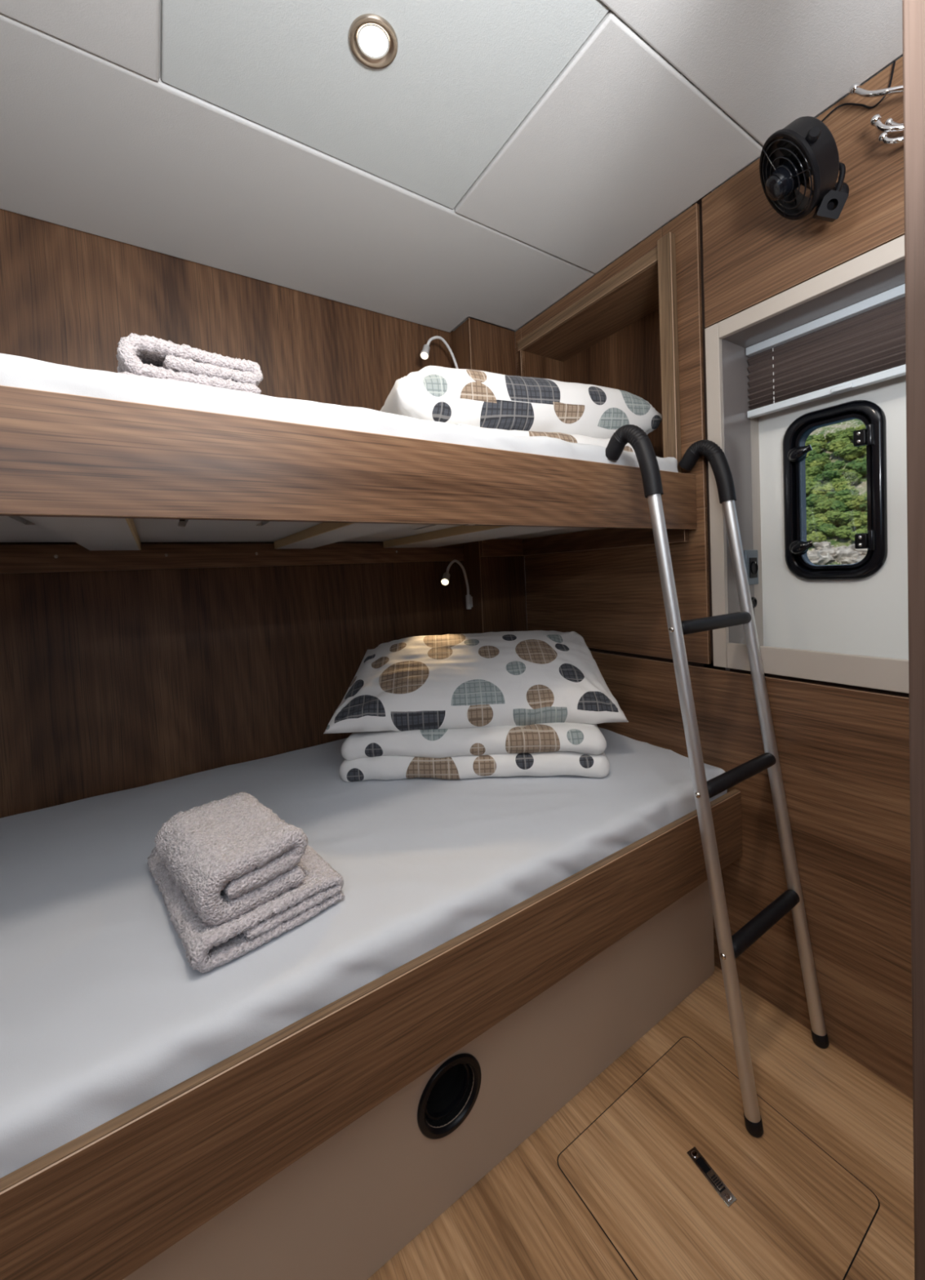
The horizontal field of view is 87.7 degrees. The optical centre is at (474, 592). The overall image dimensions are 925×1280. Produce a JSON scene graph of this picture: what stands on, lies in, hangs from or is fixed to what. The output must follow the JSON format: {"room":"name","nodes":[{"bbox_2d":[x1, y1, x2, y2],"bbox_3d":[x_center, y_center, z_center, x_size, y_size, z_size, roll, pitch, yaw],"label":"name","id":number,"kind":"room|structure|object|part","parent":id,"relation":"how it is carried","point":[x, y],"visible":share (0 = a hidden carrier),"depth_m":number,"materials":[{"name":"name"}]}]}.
{"room":"boat cabin","nodes":[
{"label":"boat cabin","id":0,"kind":"room"},
{"bbox_2d":[0,208,527,817],"bbox_3d":[-0.658,0.045,1.431,2.260,1.980,0.030,-4,3,-33],"label":"wall","id":1,"kind":"structure","parent":0,"point":[111,681],"depth_m":1.31,"materials":[{"name":"brown wood"}]},
{"bbox_2d":[0,385,697,573],"bbox_3d":[-0.515,-0.154,1.012,2.060,0.178,0.822,-4,3,-33],"label":"bunk","id":2,"kind":"object","parent":1,"relation":"attached to","point":[108,477],"visible":1,"depth_m":0.78,"materials":[{"name":"brown wood"}]},
{"bbox_3d":[-0.897,-0.118,0.771,0.261,0.015,0.801,-4,3,-33],"label":"panel","id":3,"kind":"part","parent":2,"relation":"part of","materials":[{"name":"grey paint"}]},
{"bbox_3d":[-0.688,-0.133,0.909,0.213,0.015,0.801,-4,3,-33],"label":"panel","id":4,"kind":"part","parent":2,"relation":"part of","materials":[{"name":"grey paint"}]},
{"bbox_3d":[-0.535,-0.144,1.010,0.125,0.015,0.801,-4,3,-33],"label":"panel","id":5,"kind":"part","parent":2,"relation":"part of","materials":[{"name":"grey paint"}]},
{"bbox_3d":[-0.380,-0.155,1.112,0.219,0.015,0.801,-4,3,-33],"label":"panel","id":6,"kind":"part","parent":2,"relation":"part of","materials":[{"name":"grey paint"}]},
{"bbox_2d":[0,353,678,472],"bbox_3d":[-0.531,-0.225,1.009,2.028,0.149,0.804,-4,3,-33],"label":"mattress","id":7,"kind":"object","parent":2,"relation":"on","point":[18,371],"visible":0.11,"depth_m":0.69,"materials":[{"name":"grey fabric"}]},
{"bbox_2d":[118,371,187,382],"bbox_3d":[-0.495,-0.313,0.846,0.249,0.048,0.209,-4,3,-37],"label":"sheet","id":8,"kind":"object","parent":7,"relation":"on","point":[124,372],"visible":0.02,"depth_m":0.71,"materials":[{"name":"white fabric"}]},
{"bbox_2d":[115,333,262,394],"bbox_3d":[-0.500,-0.367,0.842,0.206,0.071,0.187,-4,3,-37],"label":"towel","id":9,"kind":"object","parent":8,"relation":"on","point":[152,357],"visible":0.44,"depth_m":0.77,"materials":[{"name":"white fabric"}]},
{"bbox_2d":[454,423,634,452],"bbox_3d":[0.089,-0.364,1.328,0.622,0.060,0.425,-4,3,-26],"label":"duvet","id":10,"kind":"object","parent":7,"relation":"on","point":[576,438],"visible":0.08,"depth_m":1.16,"materials":[{"name":"white fabric"}]},
{"bbox_2d":[379,365,662,439],"bbox_3d":[0.101,-0.471,1.341,0.776,0.182,0.368,-4,3,-26],"label":"pillow","id":11,"kind":"object","parent":10,"relation":"on","point":[474,397],"visible":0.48,"depth_m":1.15,"materials":[{"name":"fabric"}]},
{"bbox_3d":[-0.223,-0.167,1.217,0.132,0.015,0.801,-4,3,-33],"label":"panel","id":12,"kind":"part","parent":2,"relation":"part of","materials":[{"name":"grey paint"}]},
{"bbox_3d":[-0.004,-0.182,1.361,0.366,0.015,0.801,-4,3,-33],"label":"panel","id":13,"kind":"part","parent":2,"relation":"part of","materials":[{"name":"grey paint"}]},
{"bbox_3d":[0.249,-0.200,1.528,0.212,0.015,0.801,-4,3,-33],"label":"panel","id":14,"kind":"part","parent":2,"relation":"part of","materials":[{"name":"grey paint"}]},
{"bbox_2d":[420,335,458,368],"bbox_3d":[-0.117,-0.791,1.663,0.036,0.174,0.204,-1,3,36],"label":"reading lamp","id":15,"kind":"object","parent":1,"relation":"attached to","point":[424,353],"visible":0.76,"depth_m":1.62,"materials":[{"name":"white plastic"}]},
{"bbox_2d":[440,559,472,608],"bbox_3d":[-0.068,-0.025,1.699,0.040,0.182,0.179,-1,3,28],"label":"reading lamp","id":16,"kind":"object","parent":1,"relation":"attached to","point":[445,580],"visible":1,"depth_m":1.73,"materials":[{"name":"white plastic"}]},
{"bbox_2d":[451,317,527,633],"bbox_3d":[0.075,0.010,1.824,0.203,1.952,0.122,-4,3,-33],"label":"wall panel","id":17,"kind":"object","parent":1,"relation":"attached to","point":[496,584],"depth_m":1.75,"materials":[{"name":"brown wood"}]},
{"bbox_2d":[0,0,902,348],"bbox_3d":[-0.076,-0.930,0.446,2.260,0.050,2.300,-4,3,-33],"label":"ceiling","id":18,"kind":"structure","parent":0,"point":[507,153],"depth_m":0.95,"materials":[{"name":"grey plastic"}]},
{"bbox_3d":[-0.479,-0.871,-0.129,0.950,0.014,1.724,-4,3,-33],"label":"panel","id":19,"kind":"part","parent":18,"relation":"part of","materials":[{"name":"grey plastic"}]},
{"bbox_3d":[-0.635,-0.913,1.111,2.060,0.014,0.514,-4,3,-33],"label":"panel","id":20,"kind":"part","parent":18,"relation":"part of","materials":[{"name":"grey plastic"}]},
{"bbox_2d":[348,13,398,68],"bbox_3d":[-0.169,-0.918,0.804,0.081,0.008,0.081,-4,3,-33],"label":"recessed light","id":21,"kind":"object","parent":18,"relation":"in","point":[373,41],"visible":1,"depth_m":0.80,"materials":[{"name":"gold metal"}]},
{"bbox_3d":[-0.169,-0.924,0.814,0.604,0.009,0.491,-4,3,-33],"label":"panel","id":22,"kind":"part","parent":18,"relation":"part of","materials":[{"name":"grey plastic"}]},
{"bbox_3d":[0.293,-0.955,1.119,0.501,0.014,0.491,-4,3,-33],"label":"panel","id":23,"kind":"part","parent":18,"relation":"part of","materials":[{"name":"grey plastic"}]},
{"bbox_3d":[0.516,-0.930,0.233,1.107,0.014,1.230,-4,3,-33],"label":"panel","id":24,"kind":"part","parent":18,"relation":"part of","materials":[{"name":"grey plastic"}]},
{"bbox_2d":[367,965,914,1279],"bbox_3d":[0.005,1.062,0.537,2.260,0.040,2.270,-4,3,-33],"label":"floor","id":25,"kind":"structure","parent":0,"point":[523,1220],"depth_m":0.86,"materials":[{"name":"laminate"}]},
{"bbox_2d":[0,789,742,1279],"bbox_3d":[-0.446,0.794,1.009,2.060,0.497,0.918,-4,3,-33],"label":"bunk","id":26,"kind":"object","parent":25,"relation":"on","point":[303,1153],"visible":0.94,"depth_m":0.70,"materials":[{"name":"brown wood"}]},
{"bbox_2d":[0,727,727,1178],"bbox_3d":[-0.460,0.550,1.005,2.050,0.130,0.902,-4,3,-33],"label":"mattress","id":27,"kind":"object","parent":26,"relation":"on","point":[104,1011],"visible":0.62,"depth_m":0.78,"materials":[{"name":"grey fabric"}]},
{"bbox_2d":[146,805,345,973],"bbox_3d":[-0.396,0.469,0.811,0.224,0.054,0.341,-5,3,-43],"label":"towel","id":28,"kind":"object","parent":27,"relation":"on","point":[207,948],"visible":0.3,"depth_m":0.69,"materials":[{"name":"grey fabric"}]},
{"bbox_2d":[154,791,307,925],"bbox_3d":[-0.391,0.407,0.766,0.245,0.088,0.168,0,3,44],"label":"towel","id":29,"kind":"object","parent":28,"relation":"on","point":[229,856],"visible":1,"depth_m":0.71,"materials":[{"name":"grey fabric"}]},
{"bbox_2d":[339,722,609,782],"bbox_3d":[-0.001,0.365,1.329,0.674,0.185,0.321,-2,2,4],"label":"duvet","id":30,"kind":"object","parent":27,"relation":"on","point":[553,748],"visible":0.66,"depth_m":1.18,"materials":[{"name":"fabric"}]},
{"bbox_2d":[323,630,628,733],"bbox_3d":[-0.002,0.239,1.370,0.768,0.221,0.348,-3,2,-2],"label":"pillow","id":31,"kind":"object","parent":30,"relation":"on","point":[488,679],"visible":1,"depth_m":1.25,"materials":[{"name":"fabric"}]},
{"bbox_3d":[-0.240,0.869,0.686,2.038,0.353,0.016,-4,3,-33],"label":"panel","id":32,"kind":"part","parent":26,"relation":"part of","materials":[{"name":"beige laminate"}]},
{"bbox_2d":[417,1053,481,1138],"bbox_3d":[-0.052,0.842,0.823,0.123,0.123,0.050,-4,3,-33],"label":"round vent","id":33,"kind":"object","parent":26,"relation":"attached to","point":[448,1090],"visible":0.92,"depth_m":0.82,"materials":[{"name":"black plastic"}]},
{"bbox_2d":[425,1063,473,1126],"bbox_3d":[-0.054,0.842,0.826,0.093,0.093,0.044,-4,3,-33],"label":"vent grille","id":34,"kind":"object","parent":33,"relation":"on","point":[448,1090],"depth_m":0.83,"materials":[{"name":"black plastic"}]},
{"bbox_2d":[604,424,828,1137],"bbox_3d":[0.530,0.313,1.066,0.320,1.368,0.312,-4,3,-33],"label":"ladder","id":35,"kind":"object","parent":25,"relation":"on","point":[731,947],"visible":1,"depth_m":0.99,"materials":[{"name":"silver metal"}]},
{"bbox_3d":[0.443,0.376,0.949,0.026,1.237,0.206,-4,3,-33],"label":"rail","id":36,"kind":"part","parent":35,"relation":"part of","materials":[{"name":"silver metal"}]},
{"bbox_3d":[0.678,0.359,1.104,0.026,1.237,0.206,-4,3,-33],"label":"rail","id":37,"kind":"part","parent":35,"relation":"part of","materials":[{"name":"silver metal"}]},
{"bbox_2d":[556,1036,879,1279],"bbox_3d":[0.406,1.009,0.830,0.402,0.006,0.355,-4,3,-33],"label":"floor hatch","id":38,"kind":"object","parent":25,"relation":"on","point":[797,1213],"depth_m":0.82,"materials":[{"name":"brown laminate"}]},
{"bbox_3d":[0.408,1.008,0.833,0.021,0.005,0.084,-4,3,-25],"label":"flush pull","id":39,"kind":"part","parent":38,"relation":"part of","materials":[{"name":"metal"}]},
{"bbox_3d":[0.412,1.008,0.825,0.011,0.002,0.026,-4,3,-25],"label":"lever","id":40,"kind":"part","parent":38,"relation":"part of","materials":[{"name":"black plastic"}]},
{"bbox_2d":[902,0,924,1279],"bbox_3d":[0.416,0.052,0.401,0.035,1.950,0.076,-4,3,-33],"label":"trim","id":41,"kind":"structure","parent":25,"relation":"on","point":[913,11],"depth_m":0.41,"materials":[{"name":"brown wood"}]},
{"bbox_2d":[515,56,912,1098],"bbox_3d":[0.858,0.001,1.060,0.262,2.060,2.260,-4,3,-33],"label":"wall","id":42,"kind":"structure","parent":0,"point":[843,750],"depth_m":1.12,"materials":[{"name":"brown wood"}]},
{"bbox_3d":[0.180,-0.594,1.794,0.012,0.750,0.035,-4,3,-33],"label":"panel","id":43,"kind":"part","parent":42,"relation":"part of","materials":[{"name":"brown wood"}]},
{"bbox_3d":[0.337,-0.925,1.521,0.012,0.081,0.588,-4,3,-33],"label":"panel","id":44,"kind":"part","parent":42,"relation":"part of","materials":[{"name":"brown wood"}]},
{"bbox_2d":[517,231,681,472],"bbox_3d":[0.345,-0.594,1.514,0.022,0.661,0.642,-4,3,-33],"label":"trim","id":45,"kind":"structure","parent":42,"relation":"attached to","point":[664,254],"depth_m":1.26,"materials":[{"name":"brown wood"}]},
{"bbox_3d":[0.326,-0.901,1.521,0.010,0.034,0.600,-4,3,-33],"label":"rail","id":46,"kind":"part","parent":45,"relation":"part of","materials":[{"name":"brown wood"}]},
{"bbox_3d":[0.396,-0.018,1.531,0.012,0.399,0.722,-4,3,-33],"label":"panel","id":47,"kind":"part","parent":42,"relation":"part of","materials":[{"name":"brown wood"}]},
{"bbox_3d":[0.542,-0.589,1.247,0.012,0.750,0.097,-4,3,-33],"label":"panel","id":48,"kind":"part","parent":42,"relation":"part of","materials":[{"name":"brown wood"}]},
{"bbox_2d":[743,550,758,585],"bbox_3d":[0.718,-0.065,1.244,0.061,0.090,0.013,-4,3,-33],"label":"power socket","id":49,"kind":"object","parent":42,"relation":"attached to","point":[751,559],"visible":0.92,"depth_m":1.24,"materials":[{"name":"grey"}]},
{"bbox_2d":[749,557,757,577],"bbox_3d":[0.720,-0.064,1.245,0.037,0.052,0.002,-4,3,-33],"label":"outlet","id":50,"kind":"object","parent":49,"relation":"attached to","point":[753,561],"depth_m":1.24,"materials":[{"name":"black plastic"}]},
{"bbox_3d":[0.615,0.590,1.265,0.012,0.790,1.660,-4,3,-33],"label":"panel","id":51,"kind":"part","parent":42,"relation":"part of","materials":[{"name":"brown wood"}]},
{"bbox_2d":[751,596,756,608],"bbox_3d":[0.727,0.027,1.256,0.030,0.030,0.005,-4,3,-33],"label":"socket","id":52,"kind":"object","parent":42,"relation":"attached to","point":[753,599],"visible":0.8,"depth_m":1.25,"materials":[{"name":"black plastic"}]},
{"bbox_3d":[0.788,-0.805,0.852,0.012,0.308,0.803,-4,3,-33],"label":"panel","id":53,"kind":"part","parent":42,"relation":"part of","materials":[{"name":"brown wood"}]},
{"bbox_2d":[704,235,908,693],"bbox_3d":[0.844,-0.186,1.003,0.202,0.938,0.623,-4,3,-33],"label":"trim","id":54,"kind":"structure","parent":42,"relation":"attached to","point":[877,271],"depth_m":1.16,"materials":[{"name":"beige plastic"}]},
{"bbox_3d":[0.744,-0.630,0.936,0.014,0.038,0.548,-4,3,-33],"label":"rail","id":55,"kind":"part","parent":54,"relation":"part of","materials":[{"name":"beige"}]},
{"bbox_2d":[759,60,895,222],"bbox_3d":[0.642,-0.826,0.918,0.207,0.249,0.156,-3,2,-15],"label":"fan","id":56,"kind":"object","parent":42,"relation":"attached to","point":[806,148],"visible":0.98,"depth_m":0.90,"materials":[{"name":"black plastic"}]},
{"bbox_3d":[0.603,-0.831,0.939,0.014,0.044,0.054,-3,2,-9],"label":"blade","id":57,"kind":"part","parent":56,"relation":"part of","materials":[{"name":"black plastic"}]},
{"bbox_3d":[0.585,-0.831,0.896,0.043,0.042,0.026,-1,3,37],"label":"blade","id":58,"kind":"part","parent":56,"relation":"part of","materials":[{"name":"black plastic"}]},
{"bbox_3d":[0.631,-0.792,0.945,0.015,0.042,0.047,-1,3,33],"label":"blade","id":59,"kind":"part","parent":56,"relation":"part of","materials":[{"name":"black plastic"}]},
{"bbox_3d":[0.600,-0.809,0.870,0.032,0.027,0.045,-1,3,31],"label":"blade","id":60,"kind":"part","parent":56,"relation":"part of","materials":[{"name":"black plastic"}]},
{"bbox_3d":[0.621,-0.803,0.905,0.058,0.058,0.048,-2,2,15],"label":"motor","id":61,"kind":"part","parent":56,"relation":"part of","materials":[{"name":"black plastic"}]},
{"bbox_3d":[0.637,-0.768,0.921,0.029,0.051,0.034,-1,3,29],"label":"blade","id":62,"kind":"part","parent":56,"relation":"part of","materials":[{"name":"black plastic"}]},
{"bbox_3d":[0.673,-0.747,0.915,0.012,0.043,0.041,-1,3,26],"label":"bracket arm","id":63,"kind":"part","parent":56,"relation":"part of","materials":[{"name":"black plastic"}]},
{"bbox_3d":[0.675,-0.776,0.912,0.023,0.072,0.040,-4,3,-33],"label":"handle","id":64,"kind":"part","parent":56,"relation":"part of","materials":[{"name":"black plastic"}]},
{"bbox_2d":[758,374,908,659],"bbox_3d":[0.901,-0.178,1.084,0.095,0.930,0.522,-4,3,-33],"label":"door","id":65,"kind":"structure","parent":42,"relation":"in","point":[833,469],"depth_m":1.14,"materials":[{"name":"white plastic"}]},
{"bbox_3d":[0.791,-0.338,1.171,0.028,0.032,0.051,-4,3,-33],"label":"lever","id":66,"kind":"part","parent":65,"relation":"part of","materials":[{"name":"black"}]},
{"bbox_3d":[0.801,-0.109,1.180,0.028,0.032,0.051,-4,3,-33],"label":"lever","id":67,"kind":"part","parent":65,"relation":"part of","materials":[{"name":"black plastic"}]},
{"bbox_2d":[746,284,906,418],"bbox_3d":[0.848,-0.532,1.006,0.026,0.176,0.544,-4,3,-33],"label":"blind","id":68,"kind":"object","parent":65,"relation":"attached to","point":[862,344],"visible":1,"depth_m":1.08,"materials":[{"name":"brown fabric"}]},
{"bbox_3d":[0.847,-0.611,1.004,0.020,0.020,0.544,-4,3,-33],"label":"head rail","id":69,"kind":"part","parent":68,"relation":"part of","materials":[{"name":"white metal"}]},
{"bbox_3d":[0.854,-0.453,1.011,0.020,0.017,0.544,-4,3,-33],"label":"rail","id":70,"kind":"part","parent":68,"relation":"part of","materials":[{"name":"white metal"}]},
{"bbox_3d":[0.855,-0.234,1.150,0.005,0.338,0.136,-4,3,-33],"label":"pane","id":71,"kind":"part","parent":65,"relation":"part of","materials":[{"name":"clear glass"}]},
{"bbox_3d":[0.854,-0.234,1.149,0.012,0.358,0.156,-4,3,-33],"label":"pane frame","id":72,"kind":"part","parent":65,"relation":"part of","materials":[{"name":"black plastic"}]},
{"bbox_3d":[0.862,-0.234,1.154,0.056,0.409,0.206,-4,3,-33],"label":"frame","id":73,"kind":"part","parent":65,"relation":"part of","materials":[{"name":"black"}]},
{"bbox_2d":[848,82,902,97],"bbox_3d":[0.742,-0.894,0.842,0.138,0.070,0.035,-1,3,30],"label":"coat hook","id":74,"kind":"object","parent":42,"relation":"attached to","point":[855,89],"visible":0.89,"depth_m":0.86,"materials":[{"name":"silver metal"}]},
{"bbox_3d":[0.693,-0.919,0.879,0.017,0.017,0.017,-4,3,-33],"label":"knob","id":75,"kind":"part","parent":74,"relation":"part of","materials":[{"name":"silver metal"}]},
{"bbox_2d":[870,113,903,144],"bbox_3d":[0.755,-0.816,0.841,0.102,0.070,0.035,-2,2,21],"label":"coat hook","id":76,"kind":"object","parent":42,"relation":"attached to","point":[890,126],"visible":0.73,"depth_m":0.85,"materials":[{"name":"silver metal"}]},
{"bbox_3d":[0.714,-0.841,0.858,0.016,0.016,0.016,-4,3,-33],"label":"knob","id":77,"kind":"part","parent":76,"relation":"part of","materials":[{"name":"silver metal"}]},
{"bbox_3d":[0.721,-0.804,0.851,0.014,0.014,0.013,-4,3,-33],"label":"knob","id":78,"kind":"part","parent":76,"relation":"part of","materials":[{"name":"silver metal"}]},
{"bbox_3d":[0.751,-0.822,0.845,0.054,0.045,0.071,-4,3,-33],"label":"arm","id":79,"kind":"part","parent":76,"relation":"part of","materials":[{"name":"silver metal"}]},
{"bbox_3d":[0.738,-0.838,0.858,0.012,0.012,0.012,-4,3,-33],"label":"knob","id":80,"kind":"part","parent":76,"relation":"part of","materials":[{"name":"silver metal"}]},
{"bbox_3d":[0.753,-0.794,0.836,0.076,0.027,0.021,-2,2,14],"label":"arm","id":81,"kind":"part","parent":76,"relation":"part of","materials":[{"name":"silver metal"}]},
{"bbox_3d":[0.760,-0.825,0.842,0.061,0.032,0.017,-1,3,28],"label":"arm","id":82,"kind":"part","parent":76,"relation":"part of","materials":[{"name":"silver metal"}]}
]}

